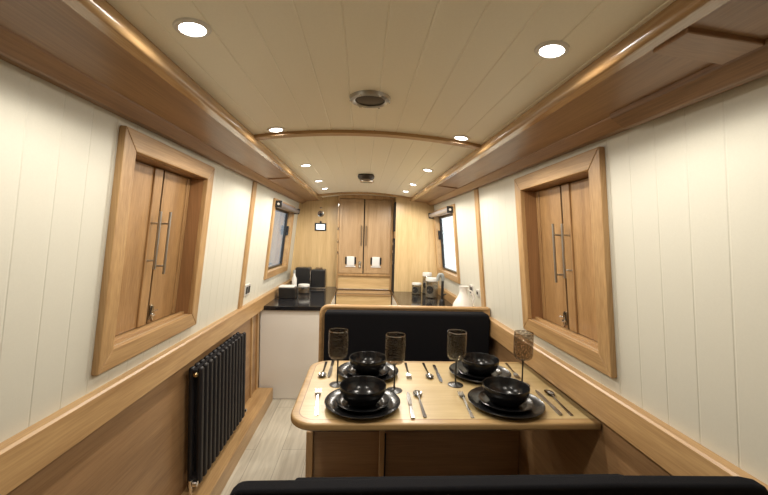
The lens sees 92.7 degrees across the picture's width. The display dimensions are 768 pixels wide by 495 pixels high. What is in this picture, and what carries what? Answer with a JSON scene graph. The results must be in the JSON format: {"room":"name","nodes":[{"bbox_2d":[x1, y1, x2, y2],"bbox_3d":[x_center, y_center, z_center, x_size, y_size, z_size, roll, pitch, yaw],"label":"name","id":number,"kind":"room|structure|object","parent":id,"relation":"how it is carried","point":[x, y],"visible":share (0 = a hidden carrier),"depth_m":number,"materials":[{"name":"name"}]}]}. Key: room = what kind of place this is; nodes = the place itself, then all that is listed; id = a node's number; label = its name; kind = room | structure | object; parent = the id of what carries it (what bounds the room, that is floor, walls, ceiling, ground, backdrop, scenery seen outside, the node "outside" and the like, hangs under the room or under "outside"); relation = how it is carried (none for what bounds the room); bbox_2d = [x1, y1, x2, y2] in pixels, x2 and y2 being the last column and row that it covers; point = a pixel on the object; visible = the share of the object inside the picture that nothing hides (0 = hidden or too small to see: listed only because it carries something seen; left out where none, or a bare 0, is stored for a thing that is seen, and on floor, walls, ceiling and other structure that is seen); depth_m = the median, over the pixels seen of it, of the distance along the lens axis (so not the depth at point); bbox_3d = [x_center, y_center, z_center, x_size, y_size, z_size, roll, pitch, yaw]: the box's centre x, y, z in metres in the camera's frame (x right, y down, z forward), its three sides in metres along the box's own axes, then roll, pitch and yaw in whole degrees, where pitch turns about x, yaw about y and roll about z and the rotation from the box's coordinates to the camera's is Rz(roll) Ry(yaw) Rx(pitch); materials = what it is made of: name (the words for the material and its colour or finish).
{"room":"ship interior","nodes":[
{"label":"ship interior","id":0,"kind":"room"},
{"bbox_2d":[6,314,259,494],"bbox_3d":[-0.990,0.894,1.617,0.020,0.875,5.600,1,1,-3],"label":"wall","id":1,"kind":"structure","parent":0,"point":[142,449],"depth_m":1.45,"materials":[{"name":"brown wood"}]},
{"bbox_2d":[0,279,291,494],"bbox_3d":[-0.956,0.502,1.594,0.066,0.108,5.570,1,1,-3],"label":"trim","id":2,"kind":"structure","parent":1,"relation":"attached to","point":[25,453],"depth_m":1.16,"materials":[{"name":"brown wood"}]},
{"bbox_2d":[187,332,246,494],"bbox_3d":[-0.969,0.897,2.162,0.090,0.627,0.793,1,1,-3],"label":"radiator","id":3,"kind":"object","parent":1,"relation":"attached to","point":[216,392],"visible":1,"depth_m":1.98,"materials":[{"name":"black metal"}]},
{"bbox_2d":[181,388,272,494],"bbox_3d":[-0.884,1.296,0.972,0.135,0.108,4.280,1,1,-3],"label":"baseboard","id":4,"kind":"structure","parent":1,"relation":"attached to","point":[216,478],"depth_m":2.25,"materials":[{"name":"brown wood"}]},
{"bbox_2d":[249,317,252,397],"bbox_3d":[-1.055,0.906,2.909,0.017,0.785,0.025,1,1,-3],"label":"trim","id":5,"kind":"structure","parent":1,"relation":"attached to","point":[251,342],"depth_m":2.90,"materials":[{"name":"brown wood"}]},
{"bbox_2d":[255,312,259,389],"bbox_3d":[-1.065,0.902,3.076,0.017,0.785,0.050,1,1,-3],"label":"trim","id":6,"kind":"structure","parent":1,"relation":"attached to","point":[258,314],"depth_m":3.06,"materials":[{"name":"brown wood"}]},
{"bbox_2d":[0,59,298,442],"bbox_3d":[-0.899,-0.016,1.599,0.101,0.990,5.600,1,1,-3],"label":"wall","id":7,"kind":"structure","parent":0,"point":[58,148],"depth_m":0.99,"materials":[{"name":"white wood"}]},
{"bbox_2d":[91,125,214,375],"bbox_3d":[-0.929,0.002,1.490,0.193,0.789,0.692,1,1,-3],"label":"window","id":8,"kind":"structure","parent":7,"relation":"in","point":[159,213],"depth_m":1.47,"materials":[{"name":"brown wood"}]},
{"bbox_2d":[115,161,163,335],"bbox_3d":[-0.958,0.004,1.369,0.090,0.645,0.316,1,1,-3],"label":"shutter","id":9,"kind":"object","parent":8,"relation":"attached to","point":[140,258],"depth_m":1.44,"materials":[{"name":"brown wood"}]},
{"bbox_2d":[146,171,190,322],"bbox_3d":[-0.974,-0.003,1.654,0.091,0.645,0.220,1,1,-3],"label":"shutter","id":10,"kind":"object","parent":8,"relation":"attached to","point":[169,300],"depth_m":1.68,"materials":[{"name":"brown wood"}]},
{"bbox_2d":[0,25,305,203],"bbox_3d":[-0.811,-0.432,1.579,0.104,0.106,5.570,1,1,-3],"label":"trim","id":11,"kind":"structure","parent":7,"relation":"attached to","point":[15,50],"depth_m":0.98,"materials":[{"name":"brown wood"}]},
{"bbox_2d":[0,0,317,200],"bbox_3d":[-0.728,-0.456,1.583,0.270,0.115,5.570,1,1,-3],"label":"trim","id":12,"kind":"structure","parent":7,"relation":"attached to","point":[53,26],"depth_m":0.87,"materials":[{"name":"brown wood"}]},
{"bbox_2d":[237,181,256,308],"bbox_3d":[-0.954,-0.017,2.558,0.105,0.882,0.070,1,1,-3],"label":"trim","id":13,"kind":"structure","parent":7,"relation":"attached to","point":[254,185],"depth_m":2.53,"materials":[{"name":"brown wood"}]},
{"bbox_2d":[244,283,250,295],"bbox_3d":[-1.005,0.311,2.696,0.018,0.082,0.115,1,1,-3],"label":"wall socket","id":14,"kind":"object","parent":7,"relation":"attached to","point":[247,287],"visible":0.95,"depth_m":2.68,"materials":[{"name":"plastic"}]},
{"bbox_2d":[263,198,294,279],"bbox_3d":[-1.036,-0.085,3.596,0.147,0.705,0.935,1,1,-3],"label":"window","id":15,"kind":"structure","parent":7,"relation":"in","point":[279,268],"depth_m":3.90,"materials":[{"name":"brown wood"}]},
{"bbox_2d":[275,200,299,213],"bbox_3d":[-0.930,-0.385,3.589,0.061,0.060,0.910,1,1,-3],"label":"roller blind","id":16,"kind":"object","parent":15,"relation":"attached to","point":[278,203],"visible":1,"depth_m":3.36,"materials":[{"name":"grey fabric"}]},
{"bbox_2d":[268,177,289,179],"bbox_3d":[-0.737,-0.486,2.582,0.150,0.026,0.025,1,1,-3],"label":"trim","id":17,"kind":"structure","parent":7,"relation":"attached to","point":[287,177],"depth_m":2.57,"materials":[{"name":"brown wood"}]},
{"bbox_2d":[221,399,306,494],"bbox_3d":[-0.119,1.367,1.756,1.800,0.030,5.750,1,1,-3],"label":"floor","id":18,"kind":"structure","parent":0,"point":[276,450],"depth_m":2.37,"materials":[{"name":"brown wood"}]},
{"bbox_2d":[259,292,336,398],"bbox_3d":[-0.806,0.900,3.766,0.583,0.766,1.266,1,1,-3],"label":"base cabinet","id":19,"kind":"object","parent":18,"relation":"on","point":[289,340],"visible":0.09,"depth_m":3.13,"materials":[{"name":"white paint"}]},
{"bbox_2d":[264,287,336,310],"bbox_3d":[-0.784,0.499,3.742,0.533,0.036,1.297,1,1,-3],"label":"countertop","id":20,"kind":"structure","parent":19,"relation":"on","point":[315,299],"depth_m":3.33,"materials":[{"name":"black stone"}]},
{"bbox_2d":[278,285,297,298],"bbox_3d":[-0.923,0.424,3.526,0.160,0.116,0.145,1,1,-3],"label":"storage box","id":21,"kind":"object","parent":20,"relation":"on","point":[284,291],"visible":1,"depth_m":3.46,"materials":[{"name":"black metal"}]},
{"bbox_2d":[292,270,296,285],"bbox_3d":[-0.974,0.357,3.979,0.054,0.227,0.054,1,1,-3],"label":"bottle","id":22,"kind":"object","parent":20,"relation":"on","point":[294,279],"visible":0.73,"depth_m":3.96,"materials":[{"name":"white ceramic"}]},
{"bbox_2d":[298,283,309,293],"bbox_3d":[-0.836,0.429,3.829,0.116,0.096,0.116,1,1,-3],"label":"jar","id":23,"kind":"object","parent":20,"relation":"on","point":[301,290],"visible":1,"depth_m":3.79,"materials":[{"name":"clear glass"}]},
{"bbox_2d":[295,267,326,288],"bbox_3d":[-0.838,0.346,4.223,0.340,0.243,0.180,1,1,-3],"label":"toaster","id":24,"kind":"object","parent":20,"relation":"on","point":[316,278],"visible":0.92,"depth_m":4.14,"materials":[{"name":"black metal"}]},
{"bbox_2d":[336,290,390,304],"bbox_3d":[-0.244,0.899,4.223,0.616,0.780,0.256,1,1,-3],"label":"steps","id":25,"kind":"structure","parent":18,"relation":"on","point":[347,297],"depth_m":4.11,"materials":[{"name":"brown wood"}]},
{"bbox_2d":[305,304,519,476],"bbox_3d":[0.157,0.873,2.232,1.168,0.951,0.552,1,1,-3],"label":"bench","id":26,"kind":"object","parent":18,"relation":"on","point":[425,328],"visible":0.64,"depth_m":2.03,"materials":[{"name":"black leather"}]},
{"bbox_2d":[313,430,510,431],"bbox_3d":[0.148,0.935,2.167,1.100,0.100,0.420,1,1,-3],"label":"seat cushion","id":27,"kind":"object","parent":26,"relation":"on","point":[467,430],"depth_m":1.99,"materials":[{"name":"black fabric"}]},
{"bbox_2d":[291,361,600,476],"bbox_3d":[0.201,0.993,1.661,1.151,0.740,0.675,1,1,-3],"label":"table","id":28,"kind":"object","parent":18,"relation":"on","point":[445,410],"visible":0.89,"depth_m":1.44,"materials":[{"name":"brown wood"}]},
{"bbox_2d":[314,389,320,415],"bbox_3d":[-0.265,0.610,1.457,0.024,0.009,0.228,1,1,-8],"label":"fork","id":29,"kind":"object","parent":28,"relation":"on","point":[318,393],"visible":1,"depth_m":1.44,"materials":[{"name":"metal"}]},
{"bbox_2d":[318,361,327,376],"bbox_3d":[-0.296,0.600,1.815,0.039,0.009,0.228,1,1,-3],"label":"spoon","id":30,"kind":"object","parent":28,"relation":"on","point":[321,374],"visible":1,"depth_m":1.75,"materials":[{"name":"metal"}]},
{"bbox_2d":[328,360,334,376],"bbox_3d":[-0.263,0.602,1.827,0.018,0.007,0.228,2,1,-3],"label":"knife","id":31,"kind":"object","parent":28,"relation":"on","point":[332,361],"visible":1,"depth_m":1.81,"materials":[{"name":"metal"}]},
{"bbox_2d":[328,328,347,387],"bbox_3d":[-0.205,0.490,1.633,0.087,0.245,0.087,1,1,-3],"label":"wine glass","id":32,"kind":"object","parent":28,"relation":"on","point":[336,384],"visible":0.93,"depth_m":1.63,"materials":[{"name":"clear glass"}]},
{"bbox_2d":[324,388,399,419],"bbox_3d":[-0.084,0.609,1.438,0.296,0.024,0.296,1,1,-3],"label":"dinner plate","id":33,"kind":"object","parent":28,"relation":"on","point":[330,400],"visible":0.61,"depth_m":1.39,"materials":[{"name":"black ceramic"}]},
{"bbox_2d":[336,393,388,412],"bbox_3d":[-0.084,0.604,1.437,0.210,0.020,0.210,1,1,-3],"label":"plate","id":34,"kind":"object","parent":33,"relation":"on","point":[340,401],"visible":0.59,"depth_m":1.40,"materials":[{"name":"black ceramic"}]},
{"bbox_2d":[340,376,385,406],"bbox_3d":[-0.083,0.571,1.437,0.183,0.072,0.183,1,1,-3],"label":"bowl","id":35,"kind":"object","parent":34,"relation":"on","point":[359,391],"visible":1,"depth_m":1.48,"materials":[{"name":"black ceramic"}]},
{"bbox_2d":[338,361,397,380],"bbox_3d":[-0.078,0.601,1.771,0.296,0.024,0.296,1,1,-3],"label":"dinner plate","id":36,"kind":"object","parent":28,"relation":"on","point":[342,371],"visible":0.38,"depth_m":1.77,"materials":[{"name":"black ceramic"}]},
{"bbox_2d":[346,365,389,377],"bbox_3d":[-0.078,0.596,1.771,0.210,0.020,0.210,1,1,-3],"label":"plate","id":37,"kind":"object","parent":36,"relation":"on","point":[349,369],"visible":0.41,"depth_m":1.75,"materials":[{"name":"black ceramic"}]},
{"bbox_2d":[349,351,386,374],"bbox_3d":[-0.077,0.563,1.770,0.183,0.072,0.183,1,1,-3],"label":"bowl","id":38,"kind":"object","parent":37,"relation":"on","point":[363,362],"visible":0.99,"depth_m":1.75,"materials":[{"name":"black ceramic"}]},
{"bbox_2d":[385,333,405,393],"bbox_3d":[0.047,0.498,1.586,0.087,0.245,0.087,1,1,-3],"label":"wine glass","id":39,"kind":"object","parent":28,"relation":"on","point":[396,390],"visible":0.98,"depth_m":1.58,"materials":[{"name":"clear glass"}]},
{"bbox_2d":[404,363,411,378],"bbox_3d":[0.117,0.611,1.830,0.024,0.009,0.228,2,1,-1],"label":"fork","id":40,"kind":"object","parent":28,"relation":"on","point":[408,374],"visible":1,"depth_m":1.77,"materials":[{"name":"metal"}]},
{"bbox_2d":[406,392,414,418],"bbox_3d":[0.104,0.621,1.453,0.018,0.007,0.228,2,1,-1],"label":"knife","id":41,"kind":"object","parent":28,"relation":"on","point":[412,414],"visible":1,"depth_m":1.43,"materials":[{"name":"metal"}]},
{"bbox_2d":[413,390,426,417],"bbox_3d":[0.146,0.621,1.467,0.039,0.009,0.228,2,1,-3],"label":"spoon","id":42,"kind":"object","parent":28,"relation":"on","point":[418,393],"visible":1,"depth_m":1.48,"materials":[{"name":"metal"}]},
{"bbox_2d":[422,363,433,377],"bbox_3d":[0.213,0.614,1.836,0.039,0.009,0.228,2,1,-3],"label":"spoon","id":43,"kind":"object","parent":28,"relation":"on","point":[428,374],"visible":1,"depth_m":1.77,"materials":[{"name":"metal"}]},
{"bbox_2d":[433,365,442,381],"bbox_3d":[0.263,0.618,1.801,0.018,0.007,0.228,2,1,-2],"label":"knife","id":44,"kind":"object","parent":28,"relation":"on","point":[434,366],"visible":1,"depth_m":1.79,"materials":[{"name":"metal"}]},
{"bbox_2d":[447,330,466,387],"bbox_3d":[0.329,0.504,1.667,0.087,0.245,0.087,1,1,-3],"label":"wine glass","id":45,"kind":"object","parent":28,"relation":"on","point":[454,384],"visible":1,"depth_m":1.66,"materials":[{"name":"clear glass"}]},
{"bbox_2d":[457,391,473,417],"bbox_3d":[0.329,0.626,1.474,0.024,0.009,0.228,2,1,0],"label":"fork","id":46,"kind":"object","parent":28,"relation":"on","point":[461,394],"visible":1,"depth_m":1.47,"materials":[{"name":"metal"}]},
{"bbox_2d":[449,361,510,383],"bbox_3d":[0.469,0.615,1.799,0.296,0.024,0.296,1,1,-3],"label":"dinner plate","id":47,"kind":"object","parent":28,"relation":"on","point":[505,373],"visible":0.38,"depth_m":1.78,"materials":[{"name":"black ceramic"}]},
{"bbox_2d":[458,364,501,379],"bbox_3d":[0.469,0.611,1.799,0.210,0.020,0.210,1,1,-3],"label":"plate","id":48,"kind":"object","parent":47,"relation":"on","point":[498,372],"visible":0.52,"depth_m":1.77,"materials":[{"name":"black ceramic"}]},
{"bbox_2d":[461,352,499,375],"bbox_3d":[0.470,0.578,1.798,0.183,0.072,0.183,1,1,-3],"label":"bowl","id":49,"kind":"object","parent":48,"relation":"on","point":[482,364],"visible":1,"depth_m":1.77,"materials":[{"name":"black ceramic"}]},
{"bbox_2d":[468,386,544,419],"bbox_3d":[0.487,0.624,1.472,0.296,0.024,0.296,1,1,-3],"label":"dinner plate","id":50,"kind":"object","parent":28,"relation":"on","point":[538,408],"visible":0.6,"depth_m":1.42,"materials":[{"name":"black ceramic"}]},
{"bbox_2d":[478,390,532,412],"bbox_3d":[0.487,0.619,1.472,0.210,0.020,0.210,1,1,-3],"label":"plate","id":51,"kind":"object","parent":50,"relation":"on","point":[527,405],"visible":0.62,"depth_m":1.43,"materials":[{"name":"black ceramic"}]},
{"bbox_2d":[482,376,529,406],"bbox_3d":[0.488,0.586,1.471,0.183,0.072,0.183,1,1,-3],"label":"bowl","id":52,"kind":"object","parent":51,"relation":"on","point":[503,391],"visible":1,"depth_m":1.49,"materials":[{"name":"black ceramic"}]},
{"bbox_2d":[505,363,519,377],"bbox_3d":[0.653,0.625,1.872,0.024,0.009,0.228,2,1,3],"label":"fork","id":53,"kind":"object","parent":28,"relation":"on","point":[516,375],"visible":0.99,"depth_m":1.82,"materials":[{"name":"metal"}]},
{"bbox_2d":[513,330,533,386],"bbox_3d":[0.640,0.512,1.688,0.087,0.245,0.087,0,2,-44],"label":"wine glass","id":54,"kind":"object","parent":28,"relation":"on","point":[522,360],"visible":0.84,"depth_m":1.69,"materials":[{"name":"clear glass"}]},
{"bbox_2d":[535,390,561,415],"bbox_3d":[0.674,0.636,1.512,0.018,0.007,0.228,2,1,-1],"label":"knife","id":55,"kind":"object","parent":28,"relation":"on","point":[551,405],"visible":1,"depth_m":1.48,"materials":[{"name":"metal"}]},
{"bbox_2d":[544,389,573,415],"bbox_3d":[0.718,0.635,1.512,0.039,0.009,0.228,2,1,0],"label":"spoon","id":56,"kind":"object","parent":28,"relation":"on","point":[549,392],"visible":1,"depth_m":1.53,"materials":[{"name":"metal"}]},
{"bbox_2d":[230,474,767,494],"bbox_3d":[0.226,0.916,0.960,1.094,0.930,0.498,1,1,-3],"label":"bench","id":57,"kind":"object","parent":18,"relation":"on","point":[554,484],"visible":1,"depth_m":0.71,"materials":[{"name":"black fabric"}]},
{"bbox_3d":[0.387,0.943,3.352,0.556,0.766,1.636,1,1,-3],"label":"cabinet","id":58,"kind":"object","parent":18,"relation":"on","visible":0},
{"bbox_2d":[392,291,452,305],"bbox_3d":[0.388,0.541,3.342,0.505,0.036,1.637,1,1,-3],"label":"countertop","id":59,"kind":"structure","parent":58,"relation":"on","point":[401,298],"depth_m":3.60,"materials":[{"name":"black stone"}]},
{"bbox_2d":[412,282,420,294],"bbox_3d":[0.352,0.444,3.970,0.104,0.125,0.105,1,1,-3],"label":"canister","id":60,"kind":"object","parent":59,"relation":"on","point":[415,290],"visible":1,"depth_m":3.93,"materials":[{"name":"clear glass"}]},
{"bbox_2d":[422,272,431,293],"bbox_3d":[0.471,0.391,4.026,0.100,0.235,0.101,1,1,-3],"label":"canister","id":61,"kind":"object","parent":59,"relation":"on","point":[424,283],"visible":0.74,"depth_m":3.99,"materials":[{"name":"clear glass"}]},
{"bbox_2d":[425,277,437,298],"bbox_3d":[0.491,0.413,3.767,0.128,0.205,0.129,1,1,-3],"label":"canister","id":62,"kind":"object","parent":59,"relation":"on","point":[431,290],"visible":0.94,"depth_m":3.72,"materials":[{"name":"clear glass"}]},
{"bbox_2d":[436,273,445,303],"bbox_3d":[0.530,0.380,3.409,0.092,0.289,0.054,1,1,-3],"label":"tap","id":63,"kind":"object","parent":59,"relation":"on","point":[441,301],"visible":1,"depth_m":3.40,"materials":[{"name":"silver metal"}]},
{"bbox_2d":[453,286,474,306],"bbox_3d":[0.598,0.417,2.772,0.168,0.250,0.168,1,1,-3],"label":"jug","id":64,"kind":"object","parent":59,"relation":"on","point":[462,299],"visible":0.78,"depth_m":2.74,"materials":[{"name":"white ceramic"}]},
{"bbox_2d":[290,196,394,304],"bbox_3d":[-0.517,0.310,4.401,1.250,1.935,0.070,1,1,-3],"label":"wall","id":65,"kind":"structure","parent":0,"point":[312,248],"depth_m":4.38,"materials":[{"name":"brown wood"}]},
{"bbox_2d":[315,223,325,230],"bbox_3d":[-0.756,-0.245,4.371,0.136,0.093,0.016,1,1,-3],"label":"screen","id":66,"kind":"object","parent":65,"relation":"attached to","point":[318,226],"visible":1,"depth_m":4.36,"materials":[{"name":"white plastic"}]},
{"bbox_2d":[317,211,323,216],"bbox_3d":[-0.754,-0.401,4.368,0.080,0.080,0.010,1,1,-3],"label":"dial","id":67,"kind":"object","parent":65,"relation":"attached to","point":[320,213],"visible":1,"depth_m":4.37,"materials":[{"name":"silver metal"}]},
{"bbox_2d":[336,195,393,289],"bbox_3d":[-0.224,-0.059,4.351,0.660,1.120,0.068,1,1,-3],"label":"door","id":68,"kind":"structure","parent":65,"relation":"in","point":[365,227],"depth_m":4.35,"materials":[{"name":"brown wood"}]},
{"bbox_2d":[106,0,674,197],"bbox_3d":[-0.063,-0.493,1.637,1.120,0.122,5.600,1,1,-3],"label":"ceiling","id":69,"kind":"structure","parent":0,"point":[446,68],"depth_m":0.95,"materials":[{"name":"beige wood"}]},
{"bbox_2d":[172,17,211,37],"bbox_3d":[-0.411,-0.471,0.785,0.075,0.016,0.076,1,1,-10],"label":"recessed light","id":70,"kind":"object","parent":69,"relation":"in","point":[185,26],"visible":1,"depth_m":0.78,"materials":[{"name":"white"}]},
{"bbox_2d":[62,0,322,200],"bbox_3d":[-0.600,-0.473,1.591,0.075,0.112,5.570,1,1,-3],"label":"trim","id":71,"kind":"structure","parent":69,"relation":"attached to","point":[99,13],"depth_m":0.88,"materials":[{"name":"brown wood"}]},
{"bbox_2d":[267,126,284,132],"bbox_3d":[-0.456,-0.500,1.548,0.075,0.016,0.076,1,1,-10],"label":"recessed light","id":72,"kind":"object","parent":69,"relation":"in","point":[275,129],"visible":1,"depth_m":1.54,"materials":[{"name":"white"}]},
{"bbox_2d":[358,174,374,182],"bbox_3d":[-0.146,-0.548,2.992,0.136,0.040,0.428,1,1,-3],"label":"ceiling vent","id":73,"kind":"object","parent":69,"relation":"in","point":[364,178],"visible":1,"depth_m":2.81,"materials":[{"name":"silver metal"}]},
{"bbox_2d":[254,129,480,149],"bbox_3d":[-0.064,-0.493,1.642,1.010,0.061,0.045,1,1,-3],"label":"trim","id":74,"kind":"structure","parent":69,"relation":"attached to","point":[288,134],"depth_m":1.63,"materials":[{"name":"brown wood"}]},
{"bbox_2d":[349,90,390,108],"bbox_3d":[-0.047,-0.497,1.232,0.140,0.019,0.140,1,1,-3],"label":"ceiling vent","id":75,"kind":"object","parent":69,"relation":"in","point":[365,98],"visible":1,"depth_m":1.22,"materials":[{"name":"silver metal"}]},
{"bbox_2d":[355,96,384,105],"bbox_3d":[-0.047,-0.498,1.232,0.104,0.012,0.104,1,1,-3],"label":"grille","id":76,"kind":"object","parent":75,"relation":"attached to","point":[362,100],"depth_m":1.23,"materials":[{"name":"silver metal"}]},
{"bbox_2d":[453,135,469,140],"bbox_3d":[0.337,-0.479,1.596,0.075,0.016,0.076,1,1,-10],"label":"recessed light","id":77,"kind":"object","parent":69,"relation":"in","point":[456,137],"visible":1,"depth_m":1.59,"materials":[{"name":"white"}]},
{"bbox_2d":[534,40,569,58],"bbox_3d":[0.382,-0.450,0.833,0.075,0.016,0.076,1,1,-10],"label":"recessed light","id":78,"kind":"object","parent":69,"relation":"in","point":[552,49],"visible":1,"depth_m":0.83,"materials":[{"name":"white"}]},
{"bbox_2d":[410,0,729,201],"bbox_3d":[0.473,-0.445,1.655,0.075,0.112,5.570,1,1,-3],"label":"trim","id":79,"kind":"structure","parent":69,"relation":"attached to","point":[679,15],"depth_m":0.81,"materials":[{"name":"brown wood"}]},
{"bbox_2d":[393,197,438,291],"bbox_3d":[0.375,0.351,4.325,0.538,1.905,0.330,1,1,-3],"label":"wall","id":80,"kind":"structure","parent":0,"point":[415,252],"depth_m":4.15,"materials":[{"name":"brown wood"}]},
{"bbox_2d":[319,192,410,198],"bbox_3d":[-0.206,-0.581,4.041,1.010,0.069,0.030,1,1,-3],"label":"trim","id":81,"kind":"structure","parent":80,"relation":"attached to","point":[337,193],"depth_m":4.03,"materials":[{"name":"brown wood"}]},
{"bbox_2d":[391,202,395,290],"bbox_3d":[0.108,-0.007,4.243,0.022,1.020,0.195,1,1,-3],"label":"trim","id":82,"kind":"structure","parent":80,"relation":"attached to","point":[394,208],"depth_m":4.17,"materials":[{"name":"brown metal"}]},
{"bbox_2d":[489,336,672,475],"bbox_3d":[0.786,0.940,1.724,0.020,0.875,5.600,1,1,-3],"label":"wall","id":83,"kind":"structure","parent":0,"point":[603,451],"depth_m":1.51,"materials":[{"name":"brown wood"}]},
{"bbox_2d":[438,285,767,489],"bbox_3d":[0.775,0.547,1.699,0.066,0.108,5.570,1,1,-3],"label":"trim","id":84,"kind":"structure","parent":83,"relation":"attached to","point":[671,449],"depth_m":1.19,"materials":[{"name":"brown wood"}]},
{"bbox_2d":[434,75,767,484],"bbox_3d":[0.745,0.027,1.699,0.101,0.990,5.600,1,1,-3],"label":"wall","id":85,"kind":"structure","parent":0,"point":[687,187],"depth_m":0.96,"materials":[{"name":"white wood"}]},
{"bbox_2d":[433,204,460,283],"bbox_3d":[0.644,-0.042,3.698,0.147,0.705,0.935,1,1,-3],"label":"window","id":86,"kind":"structure","parent":85,"relation":"in","point":[450,274],"depth_m":4.03,"materials":[{"name":"brown wood"}]},
{"bbox_2d":[428,206,452,217],"bbox_3d":[0.556,-0.346,3.679,0.061,0.060,0.910,1,1,-3],"label":"roller blind","id":87,"kind":"object","parent":86,"relation":"attached to","point":[449,209],"visible":1,"depth_m":3.47,"materials":[{"name":"beige fabric"}]},
{"bbox_2d":[469,284,473,294],"bbox_3d":[0.694,0.337,2.901,0.018,0.080,0.090,1,1,-3],"label":"wall socket","id":88,"kind":"object","parent":85,"relation":"attached to","point":[471,287],"visible":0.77,"depth_m":2.88,"materials":[{"name":"plastic"}]},
{"bbox_2d":[474,189,485,306],"bbox_3d":[0.687,0.027,2.612,0.105,0.882,0.070,1,1,-3],"label":"trim","id":89,"kind":"structure","parent":85,"relation":"attached to","point":[476,191],"depth_m":2.59,"materials":[{"name":"brown wood"}]},
{"bbox_2d":[514,147,616,377],"bbox_3d":[0.787,0.047,1.593,0.193,0.789,0.692,1,1,-3],"label":"window","id":90,"kind":"structure","parent":85,"relation":"in","point":[566,261],"depth_m":1.57,"materials":[{"name":"brown wood"}]},
{"bbox_2d":[536,186,568,328],"bbox_3d":[0.812,0.043,1.762,0.091,0.645,0.220,1,1,-3],"label":"shutter","id":91,"kind":"object","parent":90,"relation":"attached to","point":[552,311],"depth_m":1.77,"materials":[{"name":"brown wood"}]},
{"bbox_2d":[561,178,597,341],"bbox_3d":[0.829,0.051,1.477,0.090,0.645,0.316,1,1,-3],"label":"shutter","id":92,"kind":"object","parent":90,"relation":"attached to","point":[576,229],"depth_m":1.54,"materials":[{"name":"brown wood"}]},
{"bbox_2d":[414,0,767,202],"bbox_3d":[0.600,-0.421,1.663,0.270,0.115,5.570,1,1,-3],"label":"trim","id":93,"kind":"structure","parent":85,"relation":"attached to","point":[650,73],"depth_m":0.93,"materials":[{"name":"brown wood"}]},
{"bbox_2d":[427,75,765,205],"bbox_3d":[0.682,-0.393,1.669,0.104,0.106,5.570,1,1,-3],"label":"trim","id":94,"kind":"structure","parent":85,"relation":"attached to","point":[606,128],"depth_m":1.47,"materials":[{"name":"brown wood"}]},
{"bbox_2d":[610,38,767,128],"bbox_3d":[0.752,-0.326,-0.024,0.069,0.071,2.180,1,1,-3],"label":"trim","id":95,"kind":"structure","parent":85,"relation":"attached to","point":[712,80],"depth_m":0.81,"materials":[{"name":"brown wood"}]},
{"bbox_2d":[653,27,763,64],"bbox_3d":[0.612,-0.377,0.689,0.160,0.029,0.078,1,1,-3],"label":"trim","id":96,"kind":"structure","parent":85,"relation":"attached to","point":[691,43],"depth_m":0.68,"materials":[{"name":"brown wood"}]},
{"label":"outside","id":97,"kind":"structure","parent":0,"visible":0},
{"bbox_2d":[268,211,285,266],"bbox_3d":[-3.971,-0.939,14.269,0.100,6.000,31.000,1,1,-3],"label":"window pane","id":98,"kind":"structure","parent":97,"point":[279,219],"depth_m":13.29,"materials":[{"name":"glass"}]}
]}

